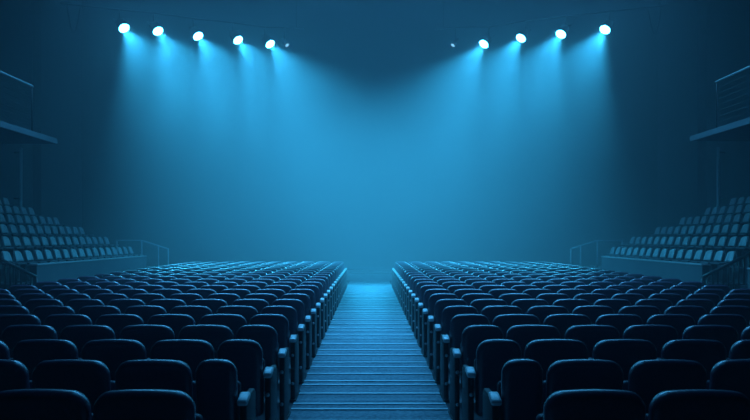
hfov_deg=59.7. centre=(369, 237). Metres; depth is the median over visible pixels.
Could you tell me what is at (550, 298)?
seat
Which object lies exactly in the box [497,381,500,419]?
seat cushion
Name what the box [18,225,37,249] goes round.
shell chair
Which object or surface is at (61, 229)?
shell chair
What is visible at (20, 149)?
pipe
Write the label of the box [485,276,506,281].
seat
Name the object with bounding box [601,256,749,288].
wall
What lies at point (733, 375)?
seat
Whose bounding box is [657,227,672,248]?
shell chair
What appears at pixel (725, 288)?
seat
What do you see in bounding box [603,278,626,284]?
seat
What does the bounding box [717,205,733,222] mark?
shell chair
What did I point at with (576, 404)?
seat
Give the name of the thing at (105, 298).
seat
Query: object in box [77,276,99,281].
seat
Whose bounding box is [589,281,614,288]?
seat
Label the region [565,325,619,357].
seat
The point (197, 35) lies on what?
lamp
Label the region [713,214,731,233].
shell chair
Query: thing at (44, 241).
shell chair
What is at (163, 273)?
seat
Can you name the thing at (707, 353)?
seat
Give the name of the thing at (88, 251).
shell chair
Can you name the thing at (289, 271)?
seat
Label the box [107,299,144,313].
seat
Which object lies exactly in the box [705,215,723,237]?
shell chair
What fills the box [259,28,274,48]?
lamp
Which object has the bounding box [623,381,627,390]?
seat cushion
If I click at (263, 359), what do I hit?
seat cushion
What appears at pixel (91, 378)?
seat
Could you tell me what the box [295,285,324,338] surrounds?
seat
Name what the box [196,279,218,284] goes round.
seat
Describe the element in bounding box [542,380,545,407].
seat cushion
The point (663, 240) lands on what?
shell chair
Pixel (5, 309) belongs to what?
seat
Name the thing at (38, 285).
seat
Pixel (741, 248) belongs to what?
shell chair
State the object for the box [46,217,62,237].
shell chair
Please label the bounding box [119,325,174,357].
seat
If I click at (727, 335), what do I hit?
seat
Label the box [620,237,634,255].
shell chair
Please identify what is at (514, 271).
seat
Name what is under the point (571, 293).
seat
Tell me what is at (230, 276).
seat
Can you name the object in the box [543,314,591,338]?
seat
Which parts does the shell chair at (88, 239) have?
backrest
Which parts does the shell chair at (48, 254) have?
backrest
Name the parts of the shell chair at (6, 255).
backrest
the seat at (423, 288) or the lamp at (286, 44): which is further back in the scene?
the lamp at (286, 44)
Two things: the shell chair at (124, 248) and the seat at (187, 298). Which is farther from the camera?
the shell chair at (124, 248)
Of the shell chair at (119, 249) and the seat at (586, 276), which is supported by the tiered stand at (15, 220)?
the shell chair at (119, 249)
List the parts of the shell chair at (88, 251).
backrest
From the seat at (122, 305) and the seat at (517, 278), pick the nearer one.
the seat at (122, 305)
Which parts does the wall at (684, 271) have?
wall panel, wall panel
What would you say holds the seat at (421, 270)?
on the floor
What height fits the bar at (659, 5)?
6.646 m
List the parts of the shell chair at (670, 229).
backrest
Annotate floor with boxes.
[256,281,482,419]
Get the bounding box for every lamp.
[112,10,129,32]
[147,13,163,35]
[187,19,202,40]
[227,23,242,44]
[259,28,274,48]
[281,28,288,46]
[451,28,458,46]
[479,28,494,48]
[516,21,531,42]
[555,17,571,38]
[599,12,615,34]
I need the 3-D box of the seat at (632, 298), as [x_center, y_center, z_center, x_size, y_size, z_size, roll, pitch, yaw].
[3.824,1.281,9.797,0.548,0.938,0.455,0,0,0]
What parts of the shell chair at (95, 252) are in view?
backrest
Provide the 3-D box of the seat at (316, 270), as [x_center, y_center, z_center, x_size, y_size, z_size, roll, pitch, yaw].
[-1.614,1.281,17.662,0.548,0.938,0.455,0,0,0]
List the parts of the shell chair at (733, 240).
backrest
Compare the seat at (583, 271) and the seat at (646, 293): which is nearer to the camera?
the seat at (646, 293)
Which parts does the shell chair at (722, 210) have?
backrest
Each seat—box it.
[0,289,10,293]
[0,293,15,299]
[0,299,21,305]
[0,305,29,314]
[0,314,40,340]
[0,341,12,359]
[0,359,32,391]
[0,389,92,419]
[1,325,57,357]
[8,285,37,294]
[13,289,44,299]
[13,339,81,379]
[18,293,52,306]
[25,299,63,314]
[32,306,74,324]
[32,359,114,412]
[35,281,60,288]
[41,285,69,293]
[44,314,92,338]
[47,289,78,298]
[56,293,90,305]
[57,278,81,284]
[60,325,115,357]
[64,281,90,288]
[66,299,104,313]
[73,285,100,292]
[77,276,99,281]
[78,305,120,324]
[81,339,149,380]
[82,289,112,298]
[85,278,108,284]
[93,389,202,419]
[94,274,114,278]
[94,281,119,288]
[94,293,127,305]
[95,314,143,338]
[103,276,123,281]
[105,285,132,292]
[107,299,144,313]
[110,272,128,275]
[112,278,135,284]
[115,359,195,406]
[117,289,147,298]
[119,274,138,278]
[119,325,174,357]
[124,270,141,273]
[124,281,149,288]
[124,305,166,324]
[129,276,150,280]
[131,293,165,304]
[133,272,151,275]
[136,268,152,271]
[136,285,164,292]
[140,279,163,284]
[143,274,162,278]
[145,270,162,273]
[147,314,195,338]
[148,267,161,269]
[149,299,186,313]
[150,339,215,380]
[152,289,181,298]
[153,281,178,288]
[155,276,176,280]
[156,272,174,275]
[157,268,172,271]
[167,270,184,273]
[168,267,181,269]
[168,274,187,278]
[168,279,190,284]
[168,285,196,292]
[169,293,202,305]
[170,305,212,324]
[178,268,193,271]
[178,325,232,358]
[179,272,197,275]
[180,276,202,280]
[183,281,208,288]
[186,289,216,298]
[189,270,206,273]
[190,299,227,313]
[192,274,211,278]
[195,359,255,419]
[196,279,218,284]
[198,268,213,271]
[199,314,246,338]
[200,285,227,292]
[202,272,220,275]
[206,276,228,281]
[206,293,240,305]
[207,267,221,269]
[211,270,228,273]
[212,281,237,288]
[216,274,235,278]
[216,306,257,324]
[217,339,276,419]
[219,268,234,271]
[220,289,250,298]
[224,279,246,284]
[225,272,243,275]
[227,267,241,269]
[231,299,268,313]
[232,270,249,273]
[232,276,253,281]
[232,285,259,293]
[236,325,290,419]
[240,268,255,271]
[241,274,260,278]
[242,281,267,288]
[244,293,277,305]
[248,272,266,275]
[249,314,299,401]
[251,278,274,284]
[254,270,271,273]
[255,289,285,298]
[258,276,279,281]
[260,268,276,271]
[260,306,306,383]
[264,285,291,293]
[265,274,285,278]
[271,272,289,275]
[271,281,297,288]
[271,299,312,369]
[276,270,293,274]
[278,279,301,284]
[281,268,297,272]
[281,293,317,356]
[284,276,306,281]
[288,289,321,347]
[289,274,309,278]
[294,272,312,276]
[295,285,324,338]
[298,270,315,274]
[300,281,328,331]
[302,268,318,272]
[305,279,330,325]
[309,276,333,319]
[313,274,335,314]
[316,272,336,310]
[319,270,338,306]
[322,268,340,302]
[324,267,341,300]
[397,267,414,300]
[399,268,416,302]
[400,270,419,306]
[401,272,422,310]
[403,274,425,314]
[406,276,429,319]
[408,279,433,325]
[410,281,438,331]
[414,285,443,338]
[417,289,450,347]
[420,268,436,272]
[421,293,457,356]
[423,270,440,274]
[426,272,444,276]
[426,299,467,368]
[429,274,449,278]
[432,276,454,281]
[432,306,478,383]
[437,279,460,284]
[439,314,489,402]
[441,268,457,272]
[441,281,467,288]
[445,270,462,274]
[447,285,474,293]
[448,325,502,419]
[449,272,467,275]
[453,274,473,278]
[453,289,483,298]
[459,276,480,281]
[461,293,494,305]
[462,268,478,271]
[462,339,521,419]
[465,279,487,284]
[467,270,484,273]
[470,299,507,313]
[471,281,496,288]
[472,272,490,275]
[478,274,497,278]
[479,285,506,293]
[481,305,522,324]
[483,268,498,271]
[483,359,542,419]
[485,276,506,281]
[488,289,518,298]
[489,270,506,273]
[492,278,514,284]
[492,314,539,338]
[495,272,513,275]
[497,267,511,269]
[498,293,531,305]
[501,281,526,288]
[503,274,522,278]
[504,268,519,271]
[506,325,560,357]
[511,270,527,273]
[511,276,532,281]
[511,285,538,292]
[511,299,548,313]
[517,267,531,269]
[518,272,536,275]
[520,279,542,284]
[522,289,552,298]
[522,339,587,380]
[525,268,540,271]
[526,306,568,324]
[527,274,546,278]
[530,281,555,288]
[532,270,549,273]
[536,276,558,280]
[536,293,569,305]
[536,389,645,419]
[537,267,550,269]
[541,272,559,275]
[542,285,570,292]
[542,359,623,407]
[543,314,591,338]
[545,268,560,271]
[547,278,570,284]
[551,274,570,278]
[552,299,589,313]
[554,270,571,273]
[557,267,570,269]
[557,289,586,298]
[560,281,585,288]
[562,276,584,280]
[564,272,582,275]
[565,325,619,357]
[566,268,581,271]
[572,305,614,324]
[573,293,607,304]
[574,285,602,292]
[576,270,593,273]
[576,274,595,278]
[576,279,597,284]
[577,267,590,269]
[587,268,602,271]
[587,272,605,275]
[588,276,609,280]
[588,339,656,380]
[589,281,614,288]
[591,289,621,298]
[593,299,631,313]
[595,314,643,338]
[597,270,614,273]
[600,274,619,278]
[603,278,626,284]
[606,285,633,292]
[610,272,628,275]
[611,293,645,305]
[615,276,635,281]
[618,305,660,324]
[619,281,644,288]
[623,325,677,357]
[623,359,706,413]
[624,274,643,278]
[626,289,656,298]
[630,279,653,284]
[634,299,672,313]
[638,285,665,292]
[640,276,661,281]
[645,389,749,419]
[646,314,694,339]
[648,281,673,288]
[648,293,682,305]
[657,339,726,379]
[658,279,681,284]
[660,289,690,298]
[664,306,706,324]
[670,285,697,293]
[676,299,714,313]
[678,281,704,288]
[682,325,737,357]
[686,293,720,306]
[694,289,725,299]
[697,314,746,340]
[701,285,730,294]
[706,359,749,399]
[710,306,749,326]
[717,299,749,307]
[723,293,749,299]
[726,339,749,359]
[728,289,749,293]
[741,326,749,339]
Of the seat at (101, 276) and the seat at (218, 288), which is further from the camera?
the seat at (101, 276)
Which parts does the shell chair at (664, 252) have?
backrest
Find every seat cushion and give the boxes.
[111,381,114,390]
[193,381,195,406]
[196,413,202,419]
[238,381,240,419]
[263,359,264,389]
[474,359,475,389]
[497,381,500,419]
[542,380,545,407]
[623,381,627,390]
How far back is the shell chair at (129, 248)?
21.92 m
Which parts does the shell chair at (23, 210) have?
backrest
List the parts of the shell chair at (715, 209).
backrest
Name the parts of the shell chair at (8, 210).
backrest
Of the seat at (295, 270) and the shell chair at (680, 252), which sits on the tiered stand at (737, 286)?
the shell chair at (680, 252)
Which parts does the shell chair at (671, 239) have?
backrest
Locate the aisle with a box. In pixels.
[288,281,450,419]
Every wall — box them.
[0,0,81,237]
[29,256,145,285]
[82,0,656,269]
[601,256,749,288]
[657,0,749,237]
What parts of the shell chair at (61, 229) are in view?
backrest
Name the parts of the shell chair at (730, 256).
backrest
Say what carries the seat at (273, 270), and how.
on the floor
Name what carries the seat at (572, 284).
on the floor
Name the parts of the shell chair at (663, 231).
backrest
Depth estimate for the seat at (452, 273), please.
15.69 m
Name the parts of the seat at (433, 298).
panel, backrest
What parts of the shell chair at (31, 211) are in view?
backrest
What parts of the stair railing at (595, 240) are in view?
handrail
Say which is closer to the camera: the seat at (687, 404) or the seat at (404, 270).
the seat at (687, 404)
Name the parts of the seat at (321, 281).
backrest, panel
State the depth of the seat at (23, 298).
9.59 m
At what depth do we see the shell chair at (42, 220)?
21.15 m
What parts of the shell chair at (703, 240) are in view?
backrest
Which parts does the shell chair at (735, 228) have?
backrest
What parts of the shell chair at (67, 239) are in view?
backrest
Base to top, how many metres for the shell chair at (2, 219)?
0.710 m
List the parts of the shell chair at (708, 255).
backrest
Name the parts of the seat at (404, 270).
backrest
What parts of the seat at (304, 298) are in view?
backrest, panel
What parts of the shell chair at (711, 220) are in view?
backrest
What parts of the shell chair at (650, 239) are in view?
backrest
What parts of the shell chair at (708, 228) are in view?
backrest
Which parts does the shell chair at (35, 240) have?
backrest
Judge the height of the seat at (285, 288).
0.938 m
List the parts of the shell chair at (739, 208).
backrest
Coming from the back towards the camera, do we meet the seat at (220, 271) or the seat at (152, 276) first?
the seat at (220, 271)
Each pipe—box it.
[14,148,21,213]
[717,148,724,213]
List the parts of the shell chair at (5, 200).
backrest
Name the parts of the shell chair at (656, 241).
backrest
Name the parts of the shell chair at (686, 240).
backrest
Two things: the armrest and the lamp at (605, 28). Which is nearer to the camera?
the armrest
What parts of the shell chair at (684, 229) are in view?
backrest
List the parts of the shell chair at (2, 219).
backrest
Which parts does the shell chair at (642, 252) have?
backrest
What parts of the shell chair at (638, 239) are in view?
backrest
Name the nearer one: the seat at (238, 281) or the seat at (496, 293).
the seat at (496, 293)
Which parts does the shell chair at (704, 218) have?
backrest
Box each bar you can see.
[60,0,303,32]
[436,0,667,33]
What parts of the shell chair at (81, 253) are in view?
backrest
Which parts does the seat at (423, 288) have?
panel, backrest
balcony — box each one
[0,121,57,143]
[690,117,749,140]
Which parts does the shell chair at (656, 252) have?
backrest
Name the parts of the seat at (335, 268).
backrest, panel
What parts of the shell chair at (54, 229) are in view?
backrest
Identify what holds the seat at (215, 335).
on the floor
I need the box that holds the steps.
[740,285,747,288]
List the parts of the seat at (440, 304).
panel, backrest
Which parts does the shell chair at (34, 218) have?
backrest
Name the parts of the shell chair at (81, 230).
backrest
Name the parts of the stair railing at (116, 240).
handrail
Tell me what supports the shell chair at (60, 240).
on the tiered stand at (15, 220)
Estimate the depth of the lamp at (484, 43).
25.97 m
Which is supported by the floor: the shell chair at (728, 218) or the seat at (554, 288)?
the seat at (554, 288)
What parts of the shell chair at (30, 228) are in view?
backrest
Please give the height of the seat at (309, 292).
0.938 m
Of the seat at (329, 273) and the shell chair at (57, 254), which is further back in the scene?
the shell chair at (57, 254)
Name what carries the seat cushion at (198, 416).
on the seat at (129, 404)
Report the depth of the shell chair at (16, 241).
16.45 m
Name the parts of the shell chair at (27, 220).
backrest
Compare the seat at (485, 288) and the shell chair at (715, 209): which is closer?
the seat at (485, 288)
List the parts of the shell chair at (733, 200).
backrest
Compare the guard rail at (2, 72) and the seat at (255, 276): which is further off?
the seat at (255, 276)
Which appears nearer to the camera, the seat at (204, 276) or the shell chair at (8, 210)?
the seat at (204, 276)
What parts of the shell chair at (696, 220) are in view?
backrest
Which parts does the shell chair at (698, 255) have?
backrest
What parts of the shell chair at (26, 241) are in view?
backrest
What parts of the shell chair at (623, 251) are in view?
backrest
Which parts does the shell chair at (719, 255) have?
backrest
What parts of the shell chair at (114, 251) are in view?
backrest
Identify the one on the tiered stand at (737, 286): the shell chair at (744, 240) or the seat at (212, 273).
the shell chair at (744, 240)
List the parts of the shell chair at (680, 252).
backrest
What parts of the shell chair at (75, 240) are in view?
backrest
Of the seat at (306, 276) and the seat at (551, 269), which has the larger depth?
the seat at (551, 269)
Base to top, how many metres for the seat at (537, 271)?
0.938 m
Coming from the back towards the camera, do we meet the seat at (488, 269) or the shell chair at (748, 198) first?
the shell chair at (748, 198)
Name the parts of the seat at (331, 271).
backrest, panel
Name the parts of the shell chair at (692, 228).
backrest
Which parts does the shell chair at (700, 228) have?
backrest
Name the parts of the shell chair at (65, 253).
backrest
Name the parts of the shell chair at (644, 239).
backrest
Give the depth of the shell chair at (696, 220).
21.15 m
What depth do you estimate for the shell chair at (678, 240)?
18.78 m
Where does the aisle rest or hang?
on the floor
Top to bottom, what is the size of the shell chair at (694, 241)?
0.710 m
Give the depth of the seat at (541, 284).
12.19 m
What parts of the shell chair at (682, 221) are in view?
backrest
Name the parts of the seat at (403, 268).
backrest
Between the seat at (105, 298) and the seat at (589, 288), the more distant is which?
the seat at (589, 288)
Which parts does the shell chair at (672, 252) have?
backrest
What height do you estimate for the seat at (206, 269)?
0.938 m
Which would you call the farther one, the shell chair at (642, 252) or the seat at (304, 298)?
the shell chair at (642, 252)
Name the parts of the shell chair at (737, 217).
backrest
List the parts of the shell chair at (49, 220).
backrest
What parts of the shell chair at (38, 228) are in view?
backrest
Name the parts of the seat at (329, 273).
backrest, panel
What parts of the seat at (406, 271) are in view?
panel, backrest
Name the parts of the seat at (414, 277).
panel, backrest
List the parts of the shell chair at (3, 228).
backrest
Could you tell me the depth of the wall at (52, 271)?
16.46 m
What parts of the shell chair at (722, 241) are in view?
backrest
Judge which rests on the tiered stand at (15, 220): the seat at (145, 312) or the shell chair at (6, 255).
the shell chair at (6, 255)
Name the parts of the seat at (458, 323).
panel, backrest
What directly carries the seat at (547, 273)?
on the floor
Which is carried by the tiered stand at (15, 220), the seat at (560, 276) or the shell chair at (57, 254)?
the shell chair at (57, 254)
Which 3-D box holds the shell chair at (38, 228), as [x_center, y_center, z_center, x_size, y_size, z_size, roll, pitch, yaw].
[-9.595,-0.015,19.281,0.450,0.710,0.360,0,0,2]
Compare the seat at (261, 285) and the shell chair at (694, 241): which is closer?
the seat at (261, 285)
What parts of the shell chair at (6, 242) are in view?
backrest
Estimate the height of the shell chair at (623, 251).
0.710 m
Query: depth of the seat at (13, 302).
8.70 m
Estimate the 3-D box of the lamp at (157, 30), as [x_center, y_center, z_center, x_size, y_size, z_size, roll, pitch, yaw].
[-7.949,-7.987,24.416,0.543,0.880,0.552,0,0,43]
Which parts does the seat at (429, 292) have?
panel, backrest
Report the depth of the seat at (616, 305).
8.72 m
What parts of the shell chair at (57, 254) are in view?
backrest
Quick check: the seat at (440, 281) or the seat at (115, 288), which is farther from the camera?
the seat at (440, 281)
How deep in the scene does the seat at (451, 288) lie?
11.33 m
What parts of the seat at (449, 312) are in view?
panel, backrest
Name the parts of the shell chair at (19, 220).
backrest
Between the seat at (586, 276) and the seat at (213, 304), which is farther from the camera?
the seat at (586, 276)
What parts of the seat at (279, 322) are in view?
backrest, panel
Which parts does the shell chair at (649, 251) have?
backrest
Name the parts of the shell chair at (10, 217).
backrest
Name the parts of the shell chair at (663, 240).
backrest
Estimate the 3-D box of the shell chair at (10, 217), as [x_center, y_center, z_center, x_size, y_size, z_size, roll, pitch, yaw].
[-10.445,-0.345,19.280,0.450,0.710,0.360,0,0,-1]
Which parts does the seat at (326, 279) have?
backrest, panel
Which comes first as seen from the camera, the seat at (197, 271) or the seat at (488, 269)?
the seat at (197, 271)
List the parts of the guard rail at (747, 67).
post, handrail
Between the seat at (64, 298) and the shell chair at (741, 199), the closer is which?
the seat at (64, 298)
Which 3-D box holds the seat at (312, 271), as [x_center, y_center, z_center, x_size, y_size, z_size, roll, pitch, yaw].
[-1.613,1.281,16.790,0.548,0.938,0.455,0,0,0]
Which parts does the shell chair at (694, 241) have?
backrest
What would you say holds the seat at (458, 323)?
on the floor
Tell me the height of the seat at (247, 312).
0.938 m
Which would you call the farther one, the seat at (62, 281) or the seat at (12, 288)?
the seat at (62, 281)
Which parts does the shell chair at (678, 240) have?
backrest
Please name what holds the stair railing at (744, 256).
on the floor
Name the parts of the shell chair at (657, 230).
backrest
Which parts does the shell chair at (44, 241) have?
backrest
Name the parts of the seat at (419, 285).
panel, backrest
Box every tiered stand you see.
[0,209,147,289]
[591,209,749,289]
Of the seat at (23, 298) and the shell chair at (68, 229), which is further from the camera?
the shell chair at (68, 229)
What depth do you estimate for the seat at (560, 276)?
14.82 m
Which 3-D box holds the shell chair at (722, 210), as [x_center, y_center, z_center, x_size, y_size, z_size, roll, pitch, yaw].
[11.295,-0.675,21.160,0.450,0.710,0.360,0,0,-1]
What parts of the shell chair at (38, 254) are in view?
backrest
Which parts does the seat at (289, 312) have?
backrest, panel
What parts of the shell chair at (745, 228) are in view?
backrest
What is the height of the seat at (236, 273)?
0.938 m
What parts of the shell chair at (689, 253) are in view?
backrest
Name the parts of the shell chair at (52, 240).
backrest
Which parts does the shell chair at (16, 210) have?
backrest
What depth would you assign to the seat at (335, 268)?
18.31 m
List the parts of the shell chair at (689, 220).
backrest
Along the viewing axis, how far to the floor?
7.36 m
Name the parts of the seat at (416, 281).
panel, backrest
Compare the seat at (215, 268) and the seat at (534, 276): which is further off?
the seat at (215, 268)
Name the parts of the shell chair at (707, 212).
backrest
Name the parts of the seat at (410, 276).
panel, backrest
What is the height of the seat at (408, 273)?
0.938 m
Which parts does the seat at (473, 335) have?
panel, backrest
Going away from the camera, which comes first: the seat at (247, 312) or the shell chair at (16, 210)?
the seat at (247, 312)
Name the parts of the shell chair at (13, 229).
backrest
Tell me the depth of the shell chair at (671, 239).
19.25 m
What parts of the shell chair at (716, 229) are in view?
backrest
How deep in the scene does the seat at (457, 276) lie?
14.82 m
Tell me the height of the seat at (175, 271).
0.938 m
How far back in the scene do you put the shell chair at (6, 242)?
15.96 m
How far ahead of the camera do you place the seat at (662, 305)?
8.71 m
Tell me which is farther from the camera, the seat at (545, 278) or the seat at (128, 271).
the seat at (128, 271)
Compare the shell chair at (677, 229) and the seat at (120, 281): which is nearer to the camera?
the seat at (120, 281)
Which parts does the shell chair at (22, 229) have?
backrest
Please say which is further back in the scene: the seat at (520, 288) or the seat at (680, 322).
the seat at (520, 288)
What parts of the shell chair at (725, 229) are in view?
backrest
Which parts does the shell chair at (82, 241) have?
backrest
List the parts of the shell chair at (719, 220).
backrest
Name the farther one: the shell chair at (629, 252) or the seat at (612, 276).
the shell chair at (629, 252)
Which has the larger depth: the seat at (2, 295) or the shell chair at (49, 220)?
the shell chair at (49, 220)
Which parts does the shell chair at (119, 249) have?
backrest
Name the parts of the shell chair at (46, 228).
backrest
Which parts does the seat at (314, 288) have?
backrest, panel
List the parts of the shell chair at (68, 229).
backrest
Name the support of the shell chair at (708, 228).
on the tiered stand at (737, 286)
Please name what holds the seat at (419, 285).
on the floor
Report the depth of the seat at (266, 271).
16.57 m
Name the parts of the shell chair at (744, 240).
backrest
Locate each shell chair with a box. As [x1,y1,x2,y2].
[0,205,13,220]
[0,214,16,233]
[0,224,20,250]
[0,234,10,250]
[0,247,13,265]
[2,236,24,265]
[2,251,26,282]
[3,198,18,209]
[5,205,21,222]
[7,214,25,233]
[9,224,29,250]
[12,236,33,261]
[13,206,29,227]
[13,251,37,281]
[15,215,33,237]
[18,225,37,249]
[20,207,36,227]
[22,236,43,260]
[24,215,41,237]
[24,250,47,280]
[27,225,45,249]
[28,207,43,227]
[32,216,48,237]
[32,236,51,260]
[34,250,56,262]
[36,225,53,249]
[39,216,55,237]
[41,237,60,259]
[44,226,61,248]
[44,250,65,261]
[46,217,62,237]
[49,237,67,259]
[51,226,68,248]
[53,217,68,236]
[53,249,73,260]
[57,237,75,258]
[58,226,75,248]
[62,249,81,260]
[65,237,82,258]
[66,227,81,248]
[70,249,89,259]
[72,227,87,244]
[72,237,89,257]
[78,227,93,247]
[78,248,96,258]
[79,237,95,257]
[85,248,103,258]
[86,237,101,256]
[92,237,107,256]
[92,248,109,257]
[98,237,113,255]
[99,248,115,257]
[104,237,118,255]
[105,247,121,256]
[111,247,127,256]
[117,247,132,255]
[123,247,137,255]
[128,247,142,255]
[600,247,615,255]
[605,247,620,255]
[611,247,626,256]
[616,247,632,256]
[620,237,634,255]
[622,248,638,257]
[625,237,640,255]
[628,248,645,257]
[631,237,646,256]
[634,248,652,258]
[637,237,652,256]
[641,248,659,258]
[643,237,659,257]
[645,227,660,247]
[648,249,667,259]
[649,237,666,257]
[651,227,666,244]
[656,237,673,258]
[656,249,675,260]
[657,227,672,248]
[663,226,680,248]
[663,237,681,258]
[664,249,684,260]
[670,217,685,237]
[670,226,687,248]
[671,237,689,259]
[672,250,692,261]
[676,217,692,237]
[677,226,694,248]
[679,237,697,259]
[681,250,702,262]
[683,216,699,237]
[685,225,702,249]
[687,236,706,260]
[690,216,706,237]
[690,250,712,262]
[693,225,711,249]
[695,207,710,227]
[695,236,716,260]
[697,215,714,237]
[700,251,723,281]
[701,225,720,249]
[702,207,717,227]
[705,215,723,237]
[705,236,726,261]
[709,206,725,227]
[709,224,729,250]
[710,251,735,282]
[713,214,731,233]
[714,236,736,265]
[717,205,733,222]
[718,224,739,250]
[720,198,735,210]
[722,214,740,233]
[725,205,742,218]
[725,236,748,265]
[727,197,743,210]
[728,224,749,250]
[731,213,749,235]
[733,204,749,220]
[735,196,749,211]
[736,246,749,266]
[738,234,749,246]
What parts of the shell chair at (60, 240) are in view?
backrest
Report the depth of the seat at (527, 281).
13.07 m
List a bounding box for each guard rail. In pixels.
[0,71,33,130]
[715,66,749,127]
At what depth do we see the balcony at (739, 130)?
13.71 m
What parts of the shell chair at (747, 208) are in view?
backrest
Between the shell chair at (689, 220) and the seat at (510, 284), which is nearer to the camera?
the seat at (510, 284)
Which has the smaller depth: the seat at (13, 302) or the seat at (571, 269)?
the seat at (13, 302)
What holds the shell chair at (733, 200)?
on the tiered stand at (737, 286)
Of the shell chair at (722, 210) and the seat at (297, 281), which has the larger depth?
the shell chair at (722, 210)
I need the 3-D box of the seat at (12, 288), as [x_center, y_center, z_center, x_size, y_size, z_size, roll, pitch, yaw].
[-6.035,1.281,11.542,0.548,0.938,0.455,0,0,0]
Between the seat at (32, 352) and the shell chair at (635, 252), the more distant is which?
the shell chair at (635, 252)
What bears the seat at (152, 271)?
on the floor
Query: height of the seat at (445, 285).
0.938 m
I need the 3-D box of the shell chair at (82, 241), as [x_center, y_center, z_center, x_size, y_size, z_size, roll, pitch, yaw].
[-8.745,0.315,20.221,0.450,0.710,0.360,0,0,2]
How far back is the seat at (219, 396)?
4.36 m
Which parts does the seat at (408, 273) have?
panel, backrest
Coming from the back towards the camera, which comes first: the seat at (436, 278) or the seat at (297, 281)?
the seat at (436, 278)
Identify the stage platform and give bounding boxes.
[347,270,391,280]
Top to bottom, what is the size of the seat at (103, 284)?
0.938 m
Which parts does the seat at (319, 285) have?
backrest, panel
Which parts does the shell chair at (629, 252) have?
backrest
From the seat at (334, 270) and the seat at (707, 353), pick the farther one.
the seat at (334, 270)
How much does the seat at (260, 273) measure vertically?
0.938 m
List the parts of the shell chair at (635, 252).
backrest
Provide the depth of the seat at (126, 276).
14.82 m
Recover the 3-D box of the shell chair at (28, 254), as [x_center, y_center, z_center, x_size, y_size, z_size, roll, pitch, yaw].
[-7.895,0.645,15.420,0.450,0.710,0.360,0,0,-1]
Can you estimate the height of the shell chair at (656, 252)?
0.710 m
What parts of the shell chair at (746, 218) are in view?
backrest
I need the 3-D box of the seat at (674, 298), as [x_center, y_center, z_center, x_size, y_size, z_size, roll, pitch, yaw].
[4.377,1.281,9.811,0.548,0.938,0.455,0,0,0]
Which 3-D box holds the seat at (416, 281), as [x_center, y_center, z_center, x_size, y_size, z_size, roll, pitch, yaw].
[1.061,1.281,13.278,0.580,0.938,0.482,0,0,0]
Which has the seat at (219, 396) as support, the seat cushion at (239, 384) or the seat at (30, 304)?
the seat cushion at (239, 384)
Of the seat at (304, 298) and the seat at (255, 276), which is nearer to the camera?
the seat at (304, 298)
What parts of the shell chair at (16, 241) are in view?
backrest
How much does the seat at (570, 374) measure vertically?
0.938 m
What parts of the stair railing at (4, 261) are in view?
handrail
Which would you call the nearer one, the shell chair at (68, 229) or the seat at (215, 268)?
the seat at (215, 268)
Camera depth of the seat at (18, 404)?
3.48 m
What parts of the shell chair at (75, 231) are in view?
backrest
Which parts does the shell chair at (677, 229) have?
backrest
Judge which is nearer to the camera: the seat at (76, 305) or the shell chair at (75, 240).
the seat at (76, 305)
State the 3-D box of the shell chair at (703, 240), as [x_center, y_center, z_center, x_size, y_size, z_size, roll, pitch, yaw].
[8.745,0.315,17.400,0.450,0.710,0.360,0,0,1]
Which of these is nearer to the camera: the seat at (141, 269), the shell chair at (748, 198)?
the seat at (141, 269)
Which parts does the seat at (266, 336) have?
backrest, panel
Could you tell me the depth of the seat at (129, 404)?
3.47 m
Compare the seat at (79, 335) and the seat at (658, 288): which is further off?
the seat at (658, 288)
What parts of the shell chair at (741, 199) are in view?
backrest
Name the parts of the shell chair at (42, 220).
backrest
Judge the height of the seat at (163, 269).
0.938 m
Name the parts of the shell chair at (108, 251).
backrest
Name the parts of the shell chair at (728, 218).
backrest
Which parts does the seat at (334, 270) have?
backrest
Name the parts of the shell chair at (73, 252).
backrest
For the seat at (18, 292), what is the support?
on the floor
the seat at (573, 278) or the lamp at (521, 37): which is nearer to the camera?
the seat at (573, 278)
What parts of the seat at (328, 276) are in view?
backrest, panel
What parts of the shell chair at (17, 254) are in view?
backrest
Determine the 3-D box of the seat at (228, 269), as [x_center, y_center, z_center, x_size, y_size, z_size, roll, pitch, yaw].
[-3.827,1.281,17.657,0.548,0.938,0.455,0,0,0]
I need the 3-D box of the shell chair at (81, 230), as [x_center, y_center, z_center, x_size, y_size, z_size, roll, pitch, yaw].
[-9.595,-0.015,22.100,0.450,0.710,0.360,0,0,0]
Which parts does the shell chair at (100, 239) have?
backrest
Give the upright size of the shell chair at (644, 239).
0.710 m
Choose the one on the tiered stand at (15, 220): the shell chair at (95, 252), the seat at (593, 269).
the shell chair at (95, 252)
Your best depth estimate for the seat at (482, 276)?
14.82 m
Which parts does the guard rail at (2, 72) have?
handrail, post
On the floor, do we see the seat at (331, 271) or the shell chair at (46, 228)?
the seat at (331, 271)
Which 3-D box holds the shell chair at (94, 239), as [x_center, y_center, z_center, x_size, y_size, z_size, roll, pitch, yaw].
[-8.745,0.315,21.159,0.450,0.710,0.360,0,0,-2]
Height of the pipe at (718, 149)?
5.100 m
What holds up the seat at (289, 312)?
on the floor
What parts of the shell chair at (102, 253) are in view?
backrest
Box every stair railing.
[0,257,37,288]
[116,240,168,265]
[570,240,622,266]
[701,252,749,288]
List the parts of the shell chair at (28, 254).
backrest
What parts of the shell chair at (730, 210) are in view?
backrest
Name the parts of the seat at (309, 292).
backrest, panel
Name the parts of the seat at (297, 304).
backrest, panel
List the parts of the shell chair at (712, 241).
backrest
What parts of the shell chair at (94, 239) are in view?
backrest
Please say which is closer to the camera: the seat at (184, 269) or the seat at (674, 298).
the seat at (674, 298)
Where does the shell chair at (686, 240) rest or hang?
on the tiered stand at (737, 286)

